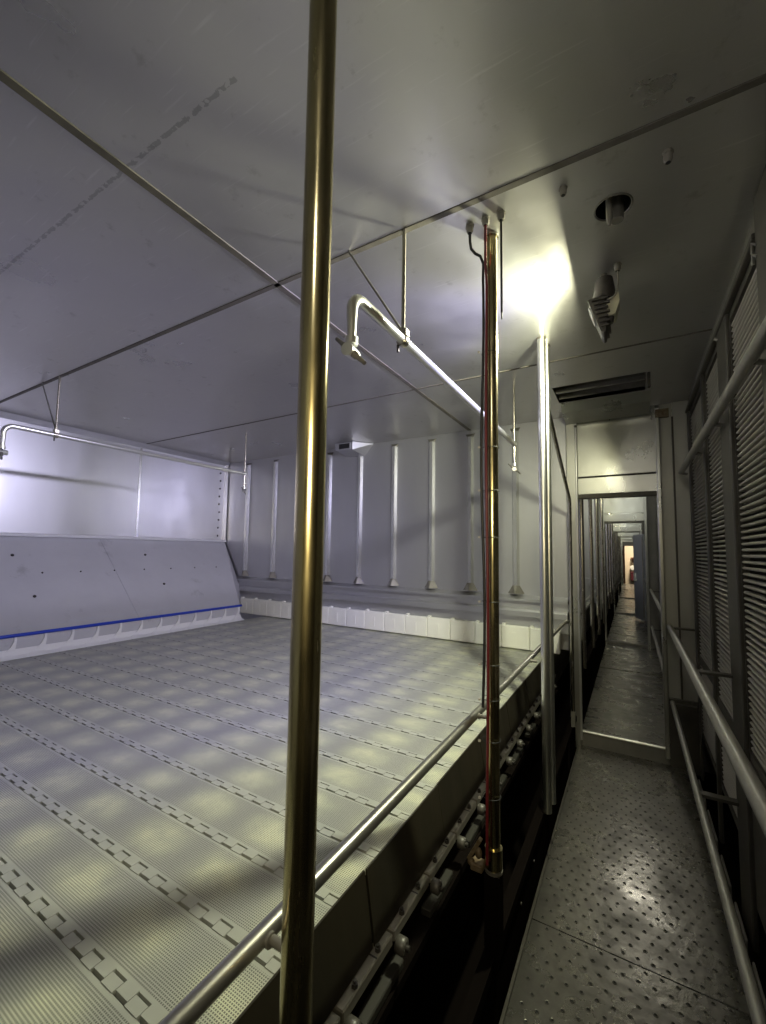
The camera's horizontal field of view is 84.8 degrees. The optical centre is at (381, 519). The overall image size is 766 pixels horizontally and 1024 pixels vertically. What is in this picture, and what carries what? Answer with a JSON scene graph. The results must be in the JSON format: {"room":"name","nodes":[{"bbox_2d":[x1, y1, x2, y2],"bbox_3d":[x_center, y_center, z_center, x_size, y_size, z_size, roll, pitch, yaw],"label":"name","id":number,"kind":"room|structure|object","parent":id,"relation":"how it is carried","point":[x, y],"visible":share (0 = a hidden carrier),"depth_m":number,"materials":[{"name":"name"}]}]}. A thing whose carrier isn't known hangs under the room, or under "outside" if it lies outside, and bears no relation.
{"room":"industrial cooling tunnel","nodes":[
{"label":"industrial cooling tunnel","id":0,"kind":"room"},
{"bbox_2d":[0,411,263,635],"bbox_3d":[2.494,1.171,13.245,1.100,3.560,30.600,-2,-5,31],"label":"wall","id":1,"kind":"structure","parent":0,"point":[90,534],"depth_m":4.40,"materials":[{"name":"metal"}]},
{"bbox_2d":[0,604,244,661],"bbox_3d":[-2.716,0.994,3.337,0.097,0.200,4.067,-2,-5,31],"label":"guard","id":2,"kind":"object","parent":1,"relation":"attached to","point":[35,643],"visible":0.99,"depth_m":3.78,"materials":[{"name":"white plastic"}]},
{"bbox_2d":[0,602,589,1023],"bbox_3d":[4.003,1.772,11.215,3.390,0.052,24.450,-2,-5,31],"label":"conveyor belt","id":3,"kind":"object","parent":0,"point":[143,780],"visible":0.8,"depth_m":1.50,"materials":[{"name":"plastic"}]},
{"bbox_2d":[0,0,765,462],"bbox_3d":[4.648,-0.465,12.092,6.160,0.600,30.600,-2,-5,31],"label":"ceiling","id":4,"kind":"structure","parent":0,"point":[152,152],"depth_m":1.45,"materials":[{"name":"metal"}]},
{"bbox_2d":[0,376,246,494],"bbox_3d":[-2.040,-0.641,3.643,0.328,0.675,2.043,-2,-5,31],"label":"pipe","id":5,"kind":"object","parent":4,"relation":"hanging from","point":[55,434],"visible":1,"depth_m":3.10,"materials":[{"name":"white metal"}]},
{"bbox_2d":[335,441,372,456],"bbox_3d":[-0.309,-0.796,4.798,0.400,0.135,0.206,-2,-5,31],"label":"junction box","id":6,"kind":"object","parent":4,"relation":"attached to","point":[348,449],"visible":1,"depth_m":4.77,"materials":[{"name":"metal"}]},
{"bbox_2d":[335,228,520,473],"bbox_3d":[0.355,-0.708,2.204,0.318,0.678,2.105,-2,-5,31],"label":"pipe","id":7,"kind":"object","parent":4,"relation":"hanging from","point":[401,335],"visible":0.99,"depth_m":1.56,"materials":[{"name":"white metal"}]},
{"bbox_2d":[466,223,473,233],"bbox_3d":[0.331,-1.080,1.565,0.032,0.029,0.028,-2,-5,31],"label":"cable gland","id":8,"kind":"object","parent":4,"relation":"attached to","point":[469,227],"visible":1,"depth_m":1.55,"materials":[{"name":"grey plastic"}]},
{"bbox_2d":[468,233,485,707],"bbox_3d":[0.350,-0.202,1.521,0.086,1.734,0.027,4,-5,-38],"label":"cable","id":9,"kind":"object","parent":8,"relation":"hanging from","point":[472,250],"visible":1,"depth_m":1.54,"materials":[{"name":"black plastic"}]},
{"bbox_2d":[481,215,489,226],"bbox_3d":[0.380,-1.082,1.527,0.032,0.029,0.028,-2,-5,31],"label":"cable gland","id":10,"kind":"object","parent":4,"relation":"attached to","point":[485,219],"visible":1,"depth_m":1.52,"materials":[{"name":"grey plastic"}]},
{"bbox_2d":[496,209,505,221],"bbox_3d":[0.429,-1.083,1.502,0.032,0.029,0.028,-2,-5,31],"label":"cable gland","id":11,"kind":"object","parent":4,"relation":"attached to","point":[500,215],"visible":1,"depth_m":1.49,"materials":[{"name":"grey plastic"}]},
{"bbox_2d":[500,220,502,319],"bbox_3d":[0.427,-0.888,1.488,0.008,0.369,0.010,-2,-5,31],"label":"cable","id":12,"kind":"object","parent":11,"relation":"hanging from","point":[501,253],"visible":1,"depth_m":1.49,"materials":[{"name":"black"}]},
{"bbox_2d":[559,184,567,196],"bbox_3d":[0.605,-1.089,1.395,0.028,0.027,0.024,-2,-5,31],"label":"cable gland","id":13,"kind":"object","parent":4,"relation":"attached to","point":[563,189],"visible":1,"depth_m":1.39,"materials":[{"name":"grey plastic"}]},
{"bbox_2d":[588,273,619,342],"bbox_3d":[0.972,-0.926,1.831,0.122,0.278,0.130,-2,-5,31],"label":"lamp","id":14,"kind":"object","parent":4,"relation":"hanging from","point":[603,312],"visible":1,"depth_m":1.78,"materials":[{"name":"grey metal"}]},
{"bbox_2d":[593,193,633,225],"bbox_3d":[0.814,-1.134,1.474,0.123,0.230,0.123,-2,-5,31],"label":"pipe stub","id":15,"kind":"object","parent":4,"relation":"attached to","point":[615,212],"visible":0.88,"depth_m":1.46,"materials":[{"name":"metal"}]},
{"bbox_2d":[613,261,621,271],"bbox_3d":[0.992,-1.055,1.759,0.032,0.031,0.028,-2,-5,31],"label":"cable gland","id":16,"kind":"object","parent":4,"relation":"attached to","point":[617,266],"visible":1,"depth_m":1.75,"materials":[{"name":"grey plastic"}]},
{"bbox_2d":[607,271,618,299],"bbox_3d":[0.975,-0.985,1.765,0.048,0.116,0.014,-3,-6,44],"label":"cable","id":17,"kind":"object","parent":16,"relation":"hanging from","point":[617,271],"visible":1,"depth_m":1.75,"materials":[{"name":"grey plastic"}]},
{"bbox_2d":[662,147,673,164],"bbox_3d":[0.865,-1.091,1.264,0.030,0.035,0.026,-2,-5,31],"label":"cable gland","id":18,"kind":"object","parent":4,"relation":"attached to","point":[667,155],"visible":1,"depth_m":1.26,"materials":[{"name":"grey plastic"}]},
{"bbox_2d":[225,417,568,649],"bbox_3d":[-0.346,0.017,4.854,4.600,2.360,0.160,-2,-5,31],"label":"wall","id":19,"kind":"structure","parent":0,"point":[402,520],"depth_m":4.45,"materials":[{"name":"metal"}]},
{"bbox_2d":[240,597,560,653],"bbox_3d":[-0.168,1.088,4.581,3.940,0.212,0.064,-2,-5,31],"label":"guard","id":20,"kind":"object","parent":19,"relation":"attached to","point":[510,636],"visible":0.84,"depth_m":4.25,"materials":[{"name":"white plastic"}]},
{"bbox_2d":[565,423,582,746],"bbox_3d":[1.675,0.496,3.633,0.093,2.828,0.115,-2,-5,31],"label":"trim","id":21,"kind":"structure","parent":19,"relation":"attached to","point":[570,429],"depth_m":3.59,"materials":[{"name":"metal"}]},
{"bbox_2d":[561,390,656,499],"bbox_3d":[1.856,-0.563,3.421,0.657,0.743,0.440,-2,-5,31],"label":"panel","id":22,"kind":"object","parent":19,"relation":"attached to","point":[616,451],"depth_m":3.49,"materials":[{"name":"metal"}]},
{"bbox_2d":[372,584,765,1023],"bbox_3d":[4.601,2.656,11.865,6.160,0.520,30.600,-2,-5,31],"label":"floor","id":23,"kind":"structure","parent":0,"point":[627,924],"depth_m":2.07,"materials":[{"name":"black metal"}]},
{"bbox_2d":[456,716,576,1023],"bbox_3d":[0.486,1.759,1.609,0.040,0.540,4.400,-2,-5,31],"label":"floor gap","id":24,"kind":"structure","parent":23,"relation":"on","point":[484,1002],"depth_m":1.73,"materials":[{"name":"black metal"}]},
{"bbox_2d":[279,0,336,1023],"bbox_3d":[-0.114,0.121,0.647,0.064,2.569,0.063,-2,-5,31],"label":"steel pole","id":25,"kind":"object","parent":24,"relation":"on","point":[300,836],"visible":1,"depth_m":0.64,"materials":[{"name":"metal"}]},
{"bbox_2d":[159,620,569,1023],"bbox_3d":[0.477,0.724,1.716,0.060,0.033,4.388,-2,-5,31],"label":"rail","id":26,"kind":"object","parent":25,"relation":"attached to","point":[196,1003],"visible":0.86,"depth_m":0.74,"materials":[{"name":"metal"}]},
{"bbox_2d":[536,336,551,814],"bbox_3d":[0.889,0.253,2.286,0.056,2.565,0.056,-2,-5,31],"label":"steel pole","id":27,"kind":"object","parent":24,"relation":"on","point":[541,346],"visible":1,"depth_m":2.27,"materials":[{"name":"silver metal"}]},
{"bbox_2d":[546,344,555,804],"bbox_3d":[0.948,0.260,2.367,0.045,2.565,0.045,-2,-5,31],"label":"steel pole","id":28,"kind":"object","parent":24,"relation":"on","point":[550,557],"visible":0.53,"depth_m":2.35,"materials":[{"name":"silver metal"}]},
{"bbox_2d":[550,410,575,726],"bbox_3d":[1.236,0.425,2.887,0.030,2.327,1.160,-2,-5,31],"label":"tube","id":29,"kind":"object","parent":24,"relation":"on","point":[573,712],"visible":0.82,"depth_m":3.32,"materials":[{"name":"metal"}]},
{"bbox_3d":[0.387,1.344,1.438,0.052,0.258,0.050,-2,-5,31],"label":"stub","id":30,"kind":"object","parent":24,"relation":"on","visible":0},
{"bbox_2d":[467,836,502,873],"bbox_3d":[0.358,1.155,1.452,0.122,0.108,0.060,1,-4,1],"label":"clamp","id":31,"kind":"object","parent":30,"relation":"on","point":[477,864],"visible":0.96,"depth_m":1.43,"materials":[{"name":"metal"}]},
{"bbox_2d":[485,231,502,877],"bbox_3d":[0.406,0.063,1.531,0.061,2.309,0.061,-2,-5,31],"label":"vertical pipes","id":32,"kind":"object","parent":30,"relation":"on","point":[492,236],"visible":0.74,"depth_m":1.51,"materials":[{"name":"gold metal"}]},
{"bbox_2d":[484,225,489,865],"bbox_3d":[0.372,0.050,1.474,0.016,2.245,0.073,0,-4,12],"label":"cable","id":33,"kind":"object","parent":32,"relation":"attached to","point":[485,226],"visible":1,"depth_m":1.49,"materials":[{"name":"red plastic"}]},
{"bbox_2d":[478,791,500,800],"bbox_3d":[0.383,0.964,1.461,0.068,0.006,0.069,-2,-5,31],"label":"cable tie","id":34,"kind":"object","parent":32,"relation":"attached to","point":[479,797],"visible":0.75,"depth_m":1.45,"materials":[{"name":"white"}]},
{"bbox_2d":[554,605,604,722],"bbox_3d":[2.598,1.666,5.330,0.250,0.727,3.860,-2,-5,31],"label":"beam","id":35,"kind":"structure","parent":23,"relation":"on","point":[594,655],"depth_m":4.49,"materials":[{"name":"black metal"}]},
{"bbox_2d":[578,500,586,668],"bbox_3d":[1.949,0.269,4.073,0.044,2.305,0.044,-2,-5,31],"label":"steel pole","id":36,"kind":"object","parent":35,"relation":"on","point":[581,505],"visible":0.56,"depth_m":4.03,"materials":[{"name":"silver metal"}]},
{"bbox_2d":[588,499,594,647],"bbox_3d":[2.474,0.340,4.944,0.044,2.305,0.044,-2,-5,31],"label":"steel pole","id":37,"kind":"object","parent":35,"relation":"on","point":[590,520],"visible":0.62,"depth_m":4.91,"materials":[{"name":"silver metal"}]},
{"bbox_2d":[594,499,600,634],"bbox_3d":[2.942,0.403,5.718,0.044,2.305,0.044,-2,-5,31],"label":"steel pole","id":38,"kind":"object","parent":35,"relation":"on","point":[595,500],"visible":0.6,"depth_m":5.68,"materials":[{"name":"silver metal"}]},
{"bbox_2d":[598,522,600,627],"bbox_3d":[2.997,0.410,5.802,0.034,2.305,0.034,-2,-5,31],"label":"steel pole","id":39,"kind":"object","parent":35,"relation":"on","point":[598,522],"visible":0.05,"depth_m":5.76,"materials":[{"name":"silver metal"}]},
{"bbox_2d":[599,499,604,623],"bbox_3d":[3.471,0.474,6.587,0.044,2.305,0.044,-2,-5,31],"label":"steel pole","id":40,"kind":"object","parent":35,"relation":"on","point":[600,500],"visible":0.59,"depth_m":6.56,"materials":[{"name":"silver metal"}]},
{"bbox_2d":[589,599,613,638],"bbox_3d":[4.645,1.946,8.755,0.250,0.727,3.860,-2,-5,31],"label":"beam","id":41,"kind":"structure","parent":23,"relation":"on","point":[610,616],"depth_m":8.33,"materials":[{"name":"black metal"}]},
{"bbox_2d":[605,527,607,614],"bbox_3d":[3.996,0.548,7.498,0.044,2.305,0.044,-2,-5,31],"label":"steel pole","id":42,"kind":"object","parent":41,"relation":"on","point":[605,527],"visible":0.21,"depth_m":7.46,"materials":[{"name":"silver metal"}]},
{"bbox_2d":[606,524,609,608],"bbox_3d":[4.521,0.619,8.369,0.044,2.305,0.044,-2,-5,31],"label":"steel pole","id":43,"kind":"object","parent":41,"relation":"on","point":[607,531],"visible":0.61,"depth_m":8.33,"materials":[{"name":"silver metal"}]},
{"bbox_2d":[608,524,611,603],"bbox_3d":[4.989,0.683,9.143,0.044,2.305,0.044,-2,-5,31],"label":"steel pole","id":44,"kind":"object","parent":41,"relation":"on","point":[609,526],"visible":0.55,"depth_m":9.11,"materials":[{"name":"silver metal"}]},
{"bbox_2d":[611,524,614,599],"bbox_3d":[5.518,0.754,10.012,0.044,2.305,0.044,-2,-5,31],"label":"steel pole","id":45,"kind":"object","parent":41,"relation":"on","point":[612,559],"visible":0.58,"depth_m":9.97,"materials":[{"name":"silver metal"}]},
{"bbox_2d":[607,590,618,610],"bbox_3d":[6.692,2.226,12.180,0.250,0.727,3.860,-2,-5,31],"label":"beam","id":46,"kind":"structure","parent":23,"relation":"on","point":[616,594],"depth_m":12.00,"materials":[{"name":"black metal"}]},
{"bbox_2d":[614,526,616,592],"bbox_3d":[6.568,0.899,11.794,0.044,2.305,0.044,-2,-5,31],"label":"steel pole","id":47,"kind":"object","parent":46,"relation":"on","point":[614,526],"visible":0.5,"depth_m":11.76,"materials":[{"name":"silver metal"}]},
{"bbox_2d":[615,526,617,589],"bbox_3d":[7.036,0.962,12.568,0.044,2.305,0.044,-2,-5,31],"label":"steel pole","id":48,"kind":"object","parent":46,"relation":"on","point":[615,526],"visible":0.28,"depth_m":12.53,"materials":[{"name":"silver metal"}]},
{"bbox_2d":[616,526,618,587],"bbox_3d":[7.565,1.034,13.438,0.044,2.305,0.044,-2,-5,31],"label":"steel pole","id":49,"kind":"object","parent":46,"relation":"on","point":[616,526],"visible":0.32,"depth_m":13.40,"materials":[{"name":"silver metal"}]},
{"bbox_2d":[698,779,706,808],"bbox_3d":[2.101,1.797,2.744,0.008,0.053,0.300,-2,-5,31],"label":"board","id":50,"kind":"object","parent":23,"relation":"attached to","point":[699,782],"visible":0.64,"depth_m":2.76,"materials":[{"name":"metal"}]},
{"bbox_2d":[707,810,718,849],"bbox_3d":[1.891,1.768,2.393,0.008,0.053,0.320,-2,-5,31],"label":"board","id":51,"kind":"object","parent":23,"relation":"attached to","point":[708,812],"visible":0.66,"depth_m":2.37,"materials":[{"name":"metal"}]},
{"bbox_2d":[721,855,731,895],"bbox_3d":[1.686,1.740,2.050,0.008,0.053,0.240,-2,-5,31],"label":"board","id":52,"kind":"object","parent":23,"relation":"attached to","point":[722,859],"visible":0.62,"depth_m":2.02,"materials":[{"name":"metal"}]},
{"bbox_2d":[734,902,748,953],"bbox_3d":[1.518,1.717,1.767,0.008,0.053,0.220,-2,-5,31],"label":"board","id":53,"kind":"object","parent":23,"relation":"attached to","point":[735,903],"visible":0.68,"depth_m":1.74,"materials":[{"name":"metal"}]},
{"bbox_2d":[752,962,765,1012],"bbox_3d":[1.308,1.688,1.416,0.008,0.053,0.400,-2,-5,31],"label":"board","id":54,"kind":"object","parent":23,"relation":"attached to","point":[759,985],"visible":0.62,"depth_m":1.50,"materials":[{"name":"metal"}]},
{"bbox_3d":[8.739,2.505,15.606,0.250,0.727,3.860,-2,-5,31],"label":"beam","id":55,"kind":"structure","parent":23,"relation":"on","visible":0},
{"bbox_2d":[618,538,619,583],"bbox_3d":[8.615,1.179,15.219,0.044,2.305,0.044,-2,-5,31],"label":"steel pole","id":56,"kind":"object","parent":55,"relation":"on","point":[618,538],"visible":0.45,"depth_m":15.17,"materials":[{"name":"silver metal"}]},
{"bbox_2d":[619,538,620,581],"bbox_3d":[9.083,1.242,15.993,0.044,2.305,0.044,-2,-5,31],"label":"steel pole","id":57,"kind":"object","parent":55,"relation":"on","point":[619,538],"visible":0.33,"depth_m":15.96,"materials":[{"name":"silver metal"}]},
{"bbox_2d":[620,540,621,580],"bbox_3d":[9.612,1.313,16.863,0.044,2.305,0.044,-2,-5,31],"label":"steel pole","id":58,"kind":"object","parent":55,"relation":"on","point":[620,540],"visible":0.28,"depth_m":16.83,"materials":[{"name":"silver metal"}]},
{"bbox_2d":[578,496,660,651],"bbox_3d":[2.043,0.810,8.014,5.434,2.808,0.170,-2,-5,31],"label":"wall","id":59,"kind":"structure","parent":0,"point":[645,506],"depth_m":6.84,"materials":[{"name":"metal"}]},
{"bbox_2d":[605,513,646,613],"bbox_3d":[4.090,1.089,11.440,5.434,2.808,0.170,-2,-5,31],"label":"wall","id":60,"kind":"structure","parent":0,"point":[626,527],"depth_m":10.35,"materials":[{"name":"metal"}]},
{"bbox_2d":[620,538,632,589],"bbox_3d":[8.184,1.649,18.290,5.434,2.808,0.170,-2,-5,31],"label":"wall","id":61,"kind":"structure","parent":0,"point":[620,538],"depth_m":17.22,"materials":[{"name":"metal"}]},
{"bbox_2d":[621,540,632,585],"bbox_3d":[10.251,1.931,21.747,5.434,2.808,0.095,-2,-5,31],"label":"wall","id":62,"kind":"structure","parent":0,"point":[621,540],"depth_m":20.70,"materials":[{"name":"metal"}]},
{"bbox_2d":[622,541,633,583],"bbox_3d":[12.511,2.157,21.987,2.900,3.160,2.640,-2,-5,31],"label":"wall","id":63,"kind":"structure","parent":0,"point":[627,545],"depth_m":22.78,"materials":[{"name":"beige paint"}]},
{"bbox_2d":[617,526,639,598],"bbox_3d":[6.138,1.369,14.865,5.434,2.808,0.170,-2,-5,31],"label":"wall","id":64,"kind":"structure","parent":0,"point":[620,535],"depth_m":13.80,"materials":[{"name":"metal"}]},
{"bbox_2d":[658,400,704,776],"bbox_3d":[2.316,0.477,3.248,0.207,2.828,0.080,-2,-5,31],"label":"wall","id":65,"kind":"structure","parent":0,"point":[677,540],"depth_m":3.25,"materials":[{"name":"metal"}]},
{"bbox_2d":[654,408,670,758],"bbox_3d":[2.248,0.469,3.299,0.095,2.710,0.105,-2,-5,31],"label":"trim","id":66,"kind":"structure","parent":65,"relation":"attached to","point":[659,413],"depth_m":3.28,"materials":[{"name":"metal"}]},
{"bbox_2d":[656,218,765,773],"bbox_3d":[6.930,1.245,10.588,0.305,3.160,30.600,-2,-5,31],"label":"wall","id":67,"kind":"structure","parent":0,"point":[709,768],"depth_m":2.48,"materials":[{"name":"black metal"}]},
{"bbox_2d":[633,534,646,620],"bbox_3d":[5.754,1.289,9.370,0.080,1.880,0.480,0,-4,9],"label":"door","id":68,"kind":"structure","parent":67,"relation":"in","point":[638,540],"depth_m":9.32,"materials":[{"name":"grey metal"}]},
{"bbox_2d":[649,589,659,611],"bbox_3d":[3.320,0.968,4.973,0.136,0.036,3.350,-2,-5,31],"label":"handrail","id":69,"kind":"object","parent":67,"relation":"attached to","point":[650,590],"visible":0.51,"depth_m":5.08,"materials":[{"name":"metal"}]},
{"bbox_2d":[650,625,661,669],"bbox_3d":[3.312,1.521,4.933,0.136,0.036,3.350,-2,-5,31],"label":"handrail","id":70,"kind":"object","parent":67,"relation":"attached to","point":[651,626],"visible":0.51,"depth_m":5.02,"materials":[{"name":"metal"}]},
{"bbox_2d":[687,411,704,780],"bbox_3d":[2.315,0.521,3.091,0.015,2.678,0.065,-2,-5,31],"label":"post","id":71,"kind":"object","parent":67,"relation":"attached to","point":[688,412],"visible":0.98,"depth_m":3.07,"materials":[{"name":"metal"}]},
{"bbox_2d":[690,387,715,771],"bbox_3d":[2.142,0.349,2.770,0.034,2.370,0.675,-2,-5,31],"label":"panel","id":72,"kind":"object","parent":71,"relation":"attached to","point":[705,660],"visible":0.44,"depth_m":2.86,"materials":[{"name":"metal"}]},
{"bbox_2d":[700,375,724,843],"bbox_3d":[1.926,0.468,2.443,0.019,2.678,0.050,-2,-5,31],"label":"post","id":73,"kind":"object","parent":67,"relation":"attached to","point":[702,378],"visible":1,"depth_m":2.43,"materials":[{"name":"metal"}]},
{"bbox_2d":[685,233,754,412],"bbox_3d":[1.813,-0.896,2.324,0.025,0.022,2.090,-2,-5,31],"label":"rail","id":74,"kind":"object","parent":67,"relation":"attached to","point":[746,259],"visible":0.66,"depth_m":1.81,"materials":[{"name":"metal"}]},
{"bbox_2d":[713,314,759,953],"bbox_3d":[1.580,0.422,1.883,0.038,2.678,0.220,-2,-5,31],"label":"post","id":75,"kind":"object","parent":67,"relation":"attached to","point":[727,431],"visible":1,"depth_m":1.84,"materials":[{"name":"metal"}]},
{"bbox_2d":[667,624,765,836],"bbox_3d":[1.156,0.668,1.327,0.168,0.042,4.250,-2,-5,31],"label":"handrail","id":76,"kind":"object","parent":75,"relation":"attached to","point":[755,792],"visible":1,"depth_m":1.23,"materials":[{"name":"metal"}]},
{"bbox_2d":[670,700,765,1023],"bbox_3d":[1.150,1.224,1.286,0.162,0.031,4.250,-2,-5,31],"label":"handrail","id":77,"kind":"object","parent":75,"relation":"attached to","point":[754,1002],"visible":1,"depth_m":1.39,"materials":[{"name":"metal"}]},
{"bbox_2d":[705,346,737,828],"bbox_3d":[1.797,0.302,2.193,0.034,2.370,0.513,-2,-5,31],"label":"panel","id":78,"kind":"object","parent":75,"relation":"attached to","point":[725,705],"visible":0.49,"depth_m":2.28,"materials":[{"name":"metal"}]},
{"bbox_2d":[678,316,765,474],"bbox_3d":[1.208,-0.498,1.374,0.064,0.048,4.220,-2,-5,31],"label":"pipe","id":79,"kind":"object","parent":75,"relation":"attached to","point":[751,358],"visible":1,"depth_m":1.51,"materials":[{"name":"metal"}]},
{"bbox_2d":[729,250,765,784],"bbox_3d":[1.419,0.020,1.569,0.032,1.910,0.533,-2,-5,31],"label":"panel","id":80,"kind":"object","parent":75,"relation":"attached to","point":[748,404],"visible":0.89,"depth_m":1.65,"materials":[{"name":"metal"}]},
{"bbox_2d":[750,761,765,932],"bbox_3d":[1.105,1.226,1.008,0.032,0.574,1.630,-2,-5,31],"label":"kick plate","id":81,"kind":"object","parent":75,"relation":"attached to","point":[759,837],"visible":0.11,"depth_m":1.62,"materials":[{"name":"metal"}]},
{"bbox_2d":[750,164,765,439],"bbox_3d":[1.200,0.305,1.246,0.033,2.808,0.205,-2,-5,31],"label":"post","id":82,"kind":"object","parent":67,"relation":"attached to","point":[759,201],"visible":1,"depth_m":1.36,"materials":[{"name":"metal"}]},
{"bbox_3d":[-2.691,0.318,-0.175,5.700,3.160,2.110,-2,-5,31],"label":"wall","id":83,"kind":"structure","parent":0,"visible":0},
{"bbox_2d":[232,968,279,1023],"bbox_3d":[-0.246,0.917,0.774,0.046,0.101,0.114,-2,-5,31],"label":"plate","id":84,"kind":"object","parent":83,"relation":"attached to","point":[264,1008],"depth_m":0.82,"materials":[{"name":"metal"}]},
{"bbox_2d":[312,726,485,1023],"bbox_3d":[0.150,1.038,1.433,0.046,0.233,1.233,-2,-5,31],"label":"plate","id":85,"kind":"object","parent":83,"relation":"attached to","point":[356,919],"depth_m":1.18,"materials":[{"name":"metal"}]},
{"bbox_2d":[324,674,557,1023],"bbox_3d":[0.335,1.246,1.666,0.091,0.166,4.551,-2,-5,31],"label":"chain","id":86,"kind":"object","parent":83,"relation":"attached to","point":[372,993],"visible":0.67,"depth_m":1.32,"materials":[{"name":"metal"}]},
{"bbox_2d":[500,661,540,753],"bbox_3d":[0.884,1.136,2.660,0.046,0.229,1.121,-2,-5,31],"label":"plate","id":87,"kind":"object","parent":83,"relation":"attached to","point":[512,712],"depth_m":2.60,"materials":[{"name":"metal"}]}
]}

